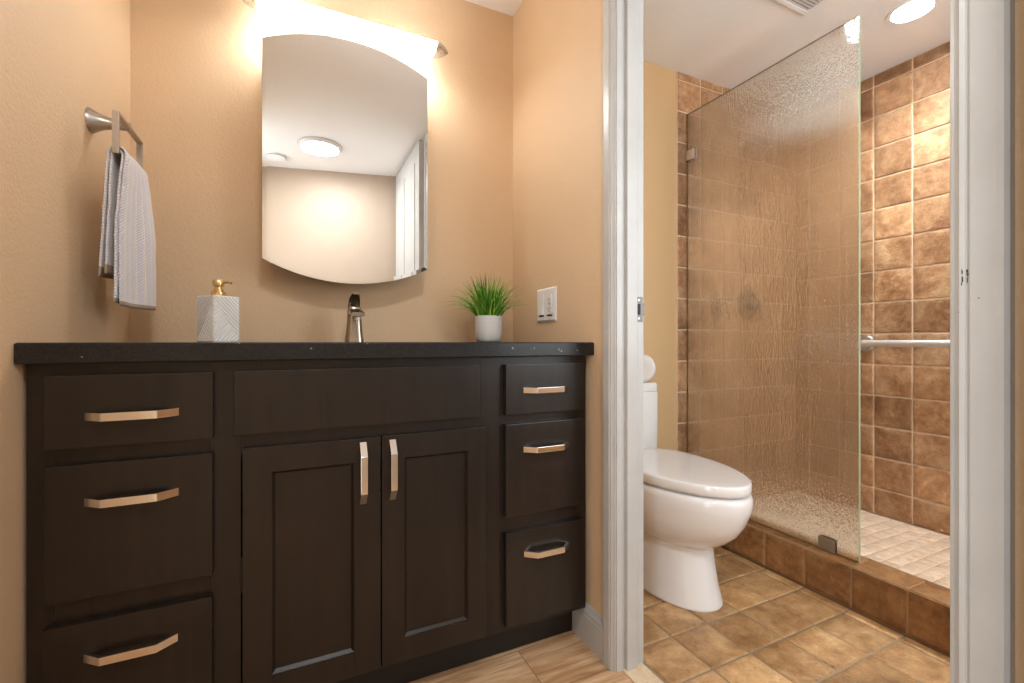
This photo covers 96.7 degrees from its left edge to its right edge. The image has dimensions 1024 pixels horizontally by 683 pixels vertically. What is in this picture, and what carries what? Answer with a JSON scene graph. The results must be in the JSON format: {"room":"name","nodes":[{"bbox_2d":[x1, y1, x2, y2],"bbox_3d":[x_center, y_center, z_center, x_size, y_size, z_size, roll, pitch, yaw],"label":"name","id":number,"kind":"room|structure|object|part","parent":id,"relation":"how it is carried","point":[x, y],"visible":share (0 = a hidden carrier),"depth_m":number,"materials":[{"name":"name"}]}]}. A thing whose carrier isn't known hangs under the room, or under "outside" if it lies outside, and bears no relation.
{"room":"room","nodes":[
{"label":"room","id":0,"kind":"room"},
{"bbox_2d":[0,0,129,682],"bbox_3d":[-0.609,-0.212,0.075,0.191,2.335,2.578,0,0,-25],"label":"wall","id":1,"kind":"structure","parent":0,"point":[59,59],"depth_m":0.88,"materials":[{"name":"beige paint"}]},
{"bbox_2d":[84,107,142,168],"bbox_3d":[-0.944,-0.478,1.071,0.079,0.122,0.177,0,0,-25],"label":"towel ring","id":2,"kind":"object","parent":1,"relation":"attached to","point":[95,122],"visible":0.92,"depth_m":1.04,"materials":[{"name":"silver metal"}]},
{"bbox_3d":[-0.944,-0.511,1.068,0.076,0.057,0.057,0,0,-25],"label":"wall post","id":3,"kind":"part","parent":2,"relation":"part of","materials":[{"name":"silver metal"}]},
{"bbox_2d":[98,146,155,310],"bbox_3d":[-0.917,-0.259,1.091,0.068,0.360,0.181,0,0,-25],"label":"hand towel","id":4,"kind":"object","parent":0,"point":[127,253],"visible":1,"depth_m":1.04,"materials":[{"name":"beige fabric"}]},
{"bbox_2d":[130,0,730,452],"bbox_3d":[0.230,-0.212,1.949,3.154,2.335,0.111,0,0,-25],"label":"wall","id":5,"kind":"structure","parent":0,"point":[196,65],"depth_m":1.58,"materials":[{"name":"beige paint"}]},
{"bbox_2d":[262,34,426,284],"bbox_3d":[-0.528,-0.560,1.474,0.487,0.759,0.118,0,0,-25],"label":"mirror","id":6,"kind":"object","parent":5,"relation":"attached to","point":[344,121],"visible":1,"depth_m":1.41,"materials":[{"name":"silver mirror"}]},
{"bbox_2d":[242,0,447,58],"bbox_3d":[-0.518,-0.992,1.467,0.630,0.046,0.139,0,0,-25],"label":"vanity light","id":7,"kind":"object","parent":5,"relation":"attached to","point":[339,25],"visible":0.88,"depth_m":1.43,"materials":[{"name":"white"}]},
{"bbox_3d":[-0.530,-0.990,1.504,0.140,0.042,0.064,0,0,-25],"label":"wall plate","id":8,"kind":"part","parent":7,"relation":"part of","materials":[{"name":"white metal"}]},
{"bbox_2d":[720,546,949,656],"bbox_3d":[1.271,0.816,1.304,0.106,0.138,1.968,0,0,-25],"label":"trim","id":9,"kind":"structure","parent":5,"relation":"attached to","point":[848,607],"depth_m":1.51,"materials":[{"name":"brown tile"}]},
{"bbox_2d":[722,520,949,654],"bbox_3d":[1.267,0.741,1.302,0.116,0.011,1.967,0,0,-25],"label":"trim","id":10,"kind":"structure","parent":5,"relation":"attached to","point":[927,588],"depth_m":1.44,"materials":[{"name":"tile"}]},
{"bbox_2d":[686,15,859,562],"bbox_3d":[0.997,-0.174,1.843,0.025,1.816,0.736,0,0,-25],"label":"screen","id":11,"kind":"object","parent":10,"relation":"on","point":[773,160],"visible":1,"depth_m":1.73,"materials":[{"name":"clear glass"}]},
{"bbox_2d":[861,555,948,588],"bbox_3d":[1.317,0.781,1.325,0.004,0.088,1.967,0,0,-25],"label":"trim","id":12,"kind":"structure","parent":5,"relation":"attached to","point":[861,555],"depth_m":1.47,"materials":[{"name":"tile"}]},
{"bbox_2d":[475,315,501,341],"bbox_3d":[-0.080,-0.043,1.561,0.094,0.089,0.094,0,0,-25],"label":"pot","id":13,"kind":"object","parent":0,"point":[488,328],"depth_m":1.52,"materials":[{"name":"white ceramic"}]},
{"bbox_2d":[409,630,633,682],"bbox_3d":[-0.065,0.915,0.333,1.396,0.080,2.578,0,0,-25],"label":"floor","id":14,"kind":"structure","parent":0,"point":[564,657],"depth_m":1.22,"materials":[{"name":"brown wood"}]},
{"bbox_2d":[26,355,584,682],"bbox_3d":[-0.426,0.458,1.278,1.191,0.834,0.559,0,0,-25],"label":"vanity cabinet","id":15,"kind":"object","parent":14,"relation":"on","point":[392,520],"visible":0.99,"depth_m":0.98,"materials":[{"name":"brown wood"}]},
{"bbox_3d":[-0.720,0.630,0.866,0.253,0.236,0.018,0,0,-25],"label":"drawer","id":16,"kind":"part","parent":15,"relation":"part of","materials":[{"name":"brown wood"}]},
{"bbox_3d":[-0.719,0.346,0.867,0.252,0.245,0.018,0,0,-25],"label":"drawer","id":17,"kind":"part","parent":15,"relation":"part of","materials":[{"name":"brown wood"}]},
{"bbox_3d":[-0.718,0.128,0.867,0.254,0.133,0.018,0,0,-25],"label":"drawer","id":18,"kind":"part","parent":15,"relation":"part of","materials":[{"name":"brown wood"}]},
{"bbox_3d":[-0.711,0.577,0.847,0.142,0.015,0.024,0,0,-25],"label":"handle","id":19,"kind":"part","parent":15,"relation":"part of","materials":[{"name":"silver metal"}]},
{"bbox_3d":[-0.710,0.293,0.848,0.142,0.015,0.024,0,0,-25],"label":"handle","id":20,"kind":"part","parent":15,"relation":"part of","materials":[{"name":"silver metal"}]},
{"bbox_3d":[-0.709,0.137,0.848,0.142,0.015,0.024,0,0,-25],"label":"handle","id":21,"kind":"part","parent":15,"relation":"part of","materials":[{"name":"silver metal"}]},
{"bbox_2d":[14,342,593,363],"bbox_3d":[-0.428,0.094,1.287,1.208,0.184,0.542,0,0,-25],"label":"countertop","id":22,"kind":"structure","parent":15,"relation":"on","point":[59,352],"depth_m":0.95,"materials":[{"name":"grey stone"}]},
{"bbox_2d":[197,279,238,341],"bbox_3d":[-0.776,-0.080,1.204,0.070,0.164,0.070,0,0,24],"label":"soap dispenser","id":23,"kind":"object","parent":22,"relation":"on","point":[217,313],"visible":0.99,"depth_m":1.18,"materials":[{"name":"white ceramic"}]},
{"bbox_2d":[344,293,364,341],"bbox_3d":[-0.476,-0.072,1.385,0.057,0.149,0.127,0,0,-25],"label":"faucet","id":24,"kind":"object","parent":22,"relation":"on","point":[354,333],"visible":0.96,"depth_m":1.40,"materials":[{"name":"silver metal"}]},
{"bbox_3d":[-0.484,-0.120,1.403,0.036,0.053,0.066,0,0,-25],"label":"lever","id":25,"kind":"part","parent":24,"relation":"part of","materials":[{"name":"silver metal"}]},
{"bbox_3d":[-0.469,-0.087,1.371,0.040,0.028,0.096,0,0,-25],"label":"spout","id":26,"kind":"part","parent":24,"relation":"part of","materials":[{"name":"silver metal"}]},
{"bbox_2d":[448,273,525,341],"bbox_3d":[-0.091,-0.114,1.544,0.342,0.232,0.319,0,0,-25],"label":"potted grass","id":27,"kind":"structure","parent":22,"relation":"on","point":[488,320],"depth_m":1.52,"materials":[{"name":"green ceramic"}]},
{"bbox_3d":[-0.433,0.489,1.002,0.276,0.536,0.018,0,0,-25],"label":"door","id":28,"kind":"part","parent":15,"relation":"part of","materials":[{"name":"brown wood"}]},
{"bbox_3d":[-0.434,0.489,0.999,0.164,0.428,0.007,0,0,-25],"label":"door panel","id":29,"kind":"part","parent":15,"relation":"part of","materials":[{"name":"brown wood"}]},
{"bbox_3d":[-0.329,0.127,1.054,0.541,0.132,0.014,0,0,-25],"label":"false drawer","id":30,"kind":"part","parent":15,"relation":"part of","materials":[{"name":"brown wood"}]},
{"bbox_3d":[-0.334,0.300,1.026,0.015,0.142,0.024,0,0,-25],"label":"handle","id":31,"kind":"part","parent":15,"relation":"part of","materials":[{"name":"silver metal"}]},
{"bbox_3d":[-0.274,0.300,1.054,0.015,0.142,0.024,0,0,-25],"label":"handle","id":32,"kind":"part","parent":15,"relation":"part of","materials":[{"name":"silver metal"}]},
{"bbox_3d":[-0.187,0.488,1.119,0.260,0.538,0.018,0,0,-25],"label":"door","id":33,"kind":"part","parent":15,"relation":"part of","materials":[{"name":"brown wood"}]},
{"bbox_3d":[-0.185,0.488,1.117,0.158,0.426,0.007,0,0,-25],"label":"door panel","id":34,"kind":"part","parent":15,"relation":"part of","materials":[{"name":"brown wood"}]},
{"bbox_3d":[0.091,0.340,1.250,0.246,0.244,0.018,0,0,-25],"label":"drawer","id":35,"kind":"part","parent":15,"relation":"part of","materials":[{"name":"brown wood"}]},
{"bbox_3d":[0.091,0.127,1.250,0.246,0.134,0.018,0,0,-25],"label":"drawer","id":36,"kind":"part","parent":15,"relation":"part of","materials":[{"name":"brown wood"}]},
{"bbox_3d":[0.092,0.627,1.251,0.246,0.246,0.018,0,0,-25],"label":"drawer","id":37,"kind":"part","parent":15,"relation":"part of","materials":[{"name":"brown wood"}]},
{"bbox_3d":[0.101,0.567,1.232,0.142,0.015,0.024,0,0,-25],"label":"handle","id":38,"kind":"part","parent":15,"relation":"part of","materials":[{"name":"silver metal"}]},
{"bbox_3d":[0.100,0.288,1.231,0.142,0.015,0.024,0,0,-25],"label":"handle","id":39,"kind":"part","parent":15,"relation":"part of","materials":[{"name":"silver metal"}]},
{"bbox_3d":[0.100,0.130,1.231,0.142,0.015,0.024,0,0,-25],"label":"handle","id":40,"kind":"part","parent":15,"relation":"part of","materials":[{"name":"silver metal"}]},
{"bbox_2d":[466,0,949,88],"bbox_3d":[0.765,-1.320,0.727,3.234,0.080,2.578,0,0,-25],"label":"ceiling","id":41,"kind":"structure","parent":0,"point":[724,43],"depth_m":1.89,"materials":[{"name":"white paint"}]},
{"bbox_2d":[774,0,828,15],"bbox_3d":[1.078,-1.275,1.590,0.280,0.010,0.280,0,0,-25],"label":"ceiling vent","id":42,"kind":"object","parent":41,"relation":"in","point":[804,7],"visible":1,"depth_m":1.72,"materials":[{"name":"grey"}]},
{"bbox_2d":[886,0,939,24],"bbox_3d":[1.546,-1.315,1.758,0.156,0.078,0.156,0,0,-25],"label":"recessed light","id":43,"kind":"object","parent":41,"relation":"in","point":[909,11],"visible":0.84,"depth_m":1.80,"materials":[{"name":"white"}]},
{"bbox_2d":[513,0,1023,682],"bbox_3d":[0.529,-0.212,0.781,0.084,2.335,2.278,0,0,-25],"label":"wall","id":44,"kind":"structure","parent":0,"point":[558,44],"depth_m":1.40,"materials":[{"name":"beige paint"}]},
{"bbox_2d":[537,286,556,321],"bbox_3d":[0.114,-0.124,1.543,0.012,0.114,0.129,0,0,-25],"label":"switch plate","id":45,"kind":"object","parent":44,"relation":"attached to","point":[547,297],"visible":1,"depth_m":1.53,"materials":[{"name":"white plastic"}]},
{"bbox_2d":[538,295,543,314],"bbox_3d":[0.099,-0.124,1.567,0.006,0.067,0.031,0,0,-25],"label":"rocker switch","id":46,"kind":"object","parent":45,"relation":"attached to","point":[540,297],"depth_m":1.57,"materials":[{"name":"white plastic"}]},
{"bbox_2d":[547,294,551,315],"bbox_3d":[0.124,-0.121,1.517,0.004,0.073,0.034,0,0,-25],"label":"outlet","id":47,"kind":"object","parent":45,"relation":"attached to","point":[549,296],"depth_m":1.51,"materials":[{"name":"grey plastic"}]},
{"bbox_2d":[572,601,602,661],"bbox_3d":[0.129,0.821,1.509,0.014,0.109,0.584,0,0,-25],"label":"baseboard","id":48,"kind":"structure","parent":44,"relation":"attached to","point":[587,623],"depth_m":1.30,"materials":[{"name":"white wood"}]},
{"bbox_2d":[603,0,615,672],"bbox_3d":[0.263,-0.165,1.223,0.018,2.080,0.047,0,0,-25],"label":"trim","id":49,"kind":"structure","parent":44,"relation":"attached to","point":[609,6],"depth_m":1.22,"materials":[{"name":"white wood"}]},
{"bbox_2d":[616,0,642,672],"bbox_3d":[0.316,-0.149,1.223,0.090,2.048,0.029,0,0,-25],"label":"trim","id":50,"kind":"structure","parent":44,"relation":"attached to","point":[629,13],"depth_m":1.21,"materials":[{"name":"white wood"}]},
{"bbox_2d":[637,297,644,321],"bbox_3d":[0.347,-0.087,1.232,0.031,0.068,0.002,0,0,-25],"label":"strike plate","id":51,"kind":"object","parent":44,"relation":"attached to","point":[640,305],"visible":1,"depth_m":1.23,"materials":[{"name":"silver metal"}]},
{"bbox_2d":[950,0,1014,682],"bbox_3d":[0.576,-0.165,0.562,0.018,2.080,0.058,0,0,-25],"label":"trim","id":52,"kind":"structure","parent":44,"relation":"attached to","point":[982,32],"depth_m":0.55,"materials":[{"name":"white wood"}]},
{"bbox_2d":[643,546,949,682],"bbox_3d":[0.854,0.879,1.107,0.788,0.011,1.968,0,0,-25],"label":"floor","id":53,"kind":"structure","parent":0,"point":[768,627],"depth_m":1.32,"materials":[{"name":"tile"}]},
{"bbox_2d":[643,381,753,612],"bbox_3d":[0.564,0.525,1.680,0.374,0.699,0.673,0,0,-25],"label":"toilet","id":54,"kind":"object","parent":53,"relation":"on","point":[694,505],"visible":0.57,"depth_m":1.49,"materials":[{"name":"white ceramic"}]},
{"bbox_2d":[643,354,655,381],"bbox_3d":[0.555,0.115,1.962,0.122,0.122,0.060,0,0,17],"label":"paper roll","id":55,"kind":"object","parent":54,"relation":"on","point":[649,368],"visible":0.47,"depth_m":1.93,"materials":[{"name":"white paper"}]},
{"bbox_3d":[0.445,0.195,1.930,0.370,0.038,0.115,0,0,-25],"label":"tank lid","id":56,"kind":"part","parent":54,"relation":"part of","materials":[{"name":"white ceramic"}]},
{"bbox_3d":[0.445,0.354,1.930,0.374,0.281,0.119,0,0,-25],"label":"tank","id":57,"kind":"part","parent":54,"relation":"part of","materials":[{"name":"white ceramic"}]},
{"bbox_3d":[0.594,0.479,1.616,0.304,0.012,0.477,0,0,-25],"label":"seat","id":58,"kind":"part","parent":54,"relation":"part of","materials":[{"name":"white plastic"}]},
{"bbox_3d":[0.594,0.456,1.616,0.356,0.034,0.529,0,0,-25],"label":"lid","id":59,"kind":"part","parent":54,"relation":"part of","materials":[{"name":"white ceramic"}]},
{"bbox_3d":[0.588,0.590,1.629,0.358,0.214,0.560,0,0,-25],"label":"bowl","id":60,"kind":"part","parent":54,"relation":"part of","materials":[{"name":"white ceramic"}]},
{"bbox_2d":[860,41,949,535],"bbox_3d":[2.067,-0.212,1.626,0.111,2.335,2.068,0,0,-25],"label":"wall","id":61,"kind":"structure","parent":0,"point":[905,107],"depth_m":2.07,"materials":[{"name":"tile"}]},
{"bbox_2d":[860,335,949,351],"bbox_3d":[1.857,0.009,1.858,0.075,0.080,0.848,0,0,-25],"label":"grab bar","id":62,"kind":"object","parent":61,"relation":"attached to","point":[867,343],"visible":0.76,"depth_m":2.04,"materials":[{"name":"silver metal"}]},
{"bbox_2d":[860,510,949,588],"bbox_3d":[1.658,0.829,1.482,0.752,0.009,1.957,0,0,-25],"label":"floor","id":63,"kind":"structure","parent":0,"point":[920,552],"depth_m":1.83,"materials":[{"name":"tile"}]},
{"bbox_3d":[1.287,0.920,1.256,1.838,0.070,2.068,0,0,-25],"label":"subfloor","id":64,"kind":"structure","parent":0,"visible":0},
{"bbox_2d":[623,663,662,682],"bbox_3d":[0.468,0.878,0.916,0.066,0.014,0.710,0,0,-25],"label":"threshold","id":65,"kind":"object","parent":64,"relation":"on","point":[641,674],"visible":0.71,"depth_m":1.19,"materials":[{"name":"stone"}]}
]}

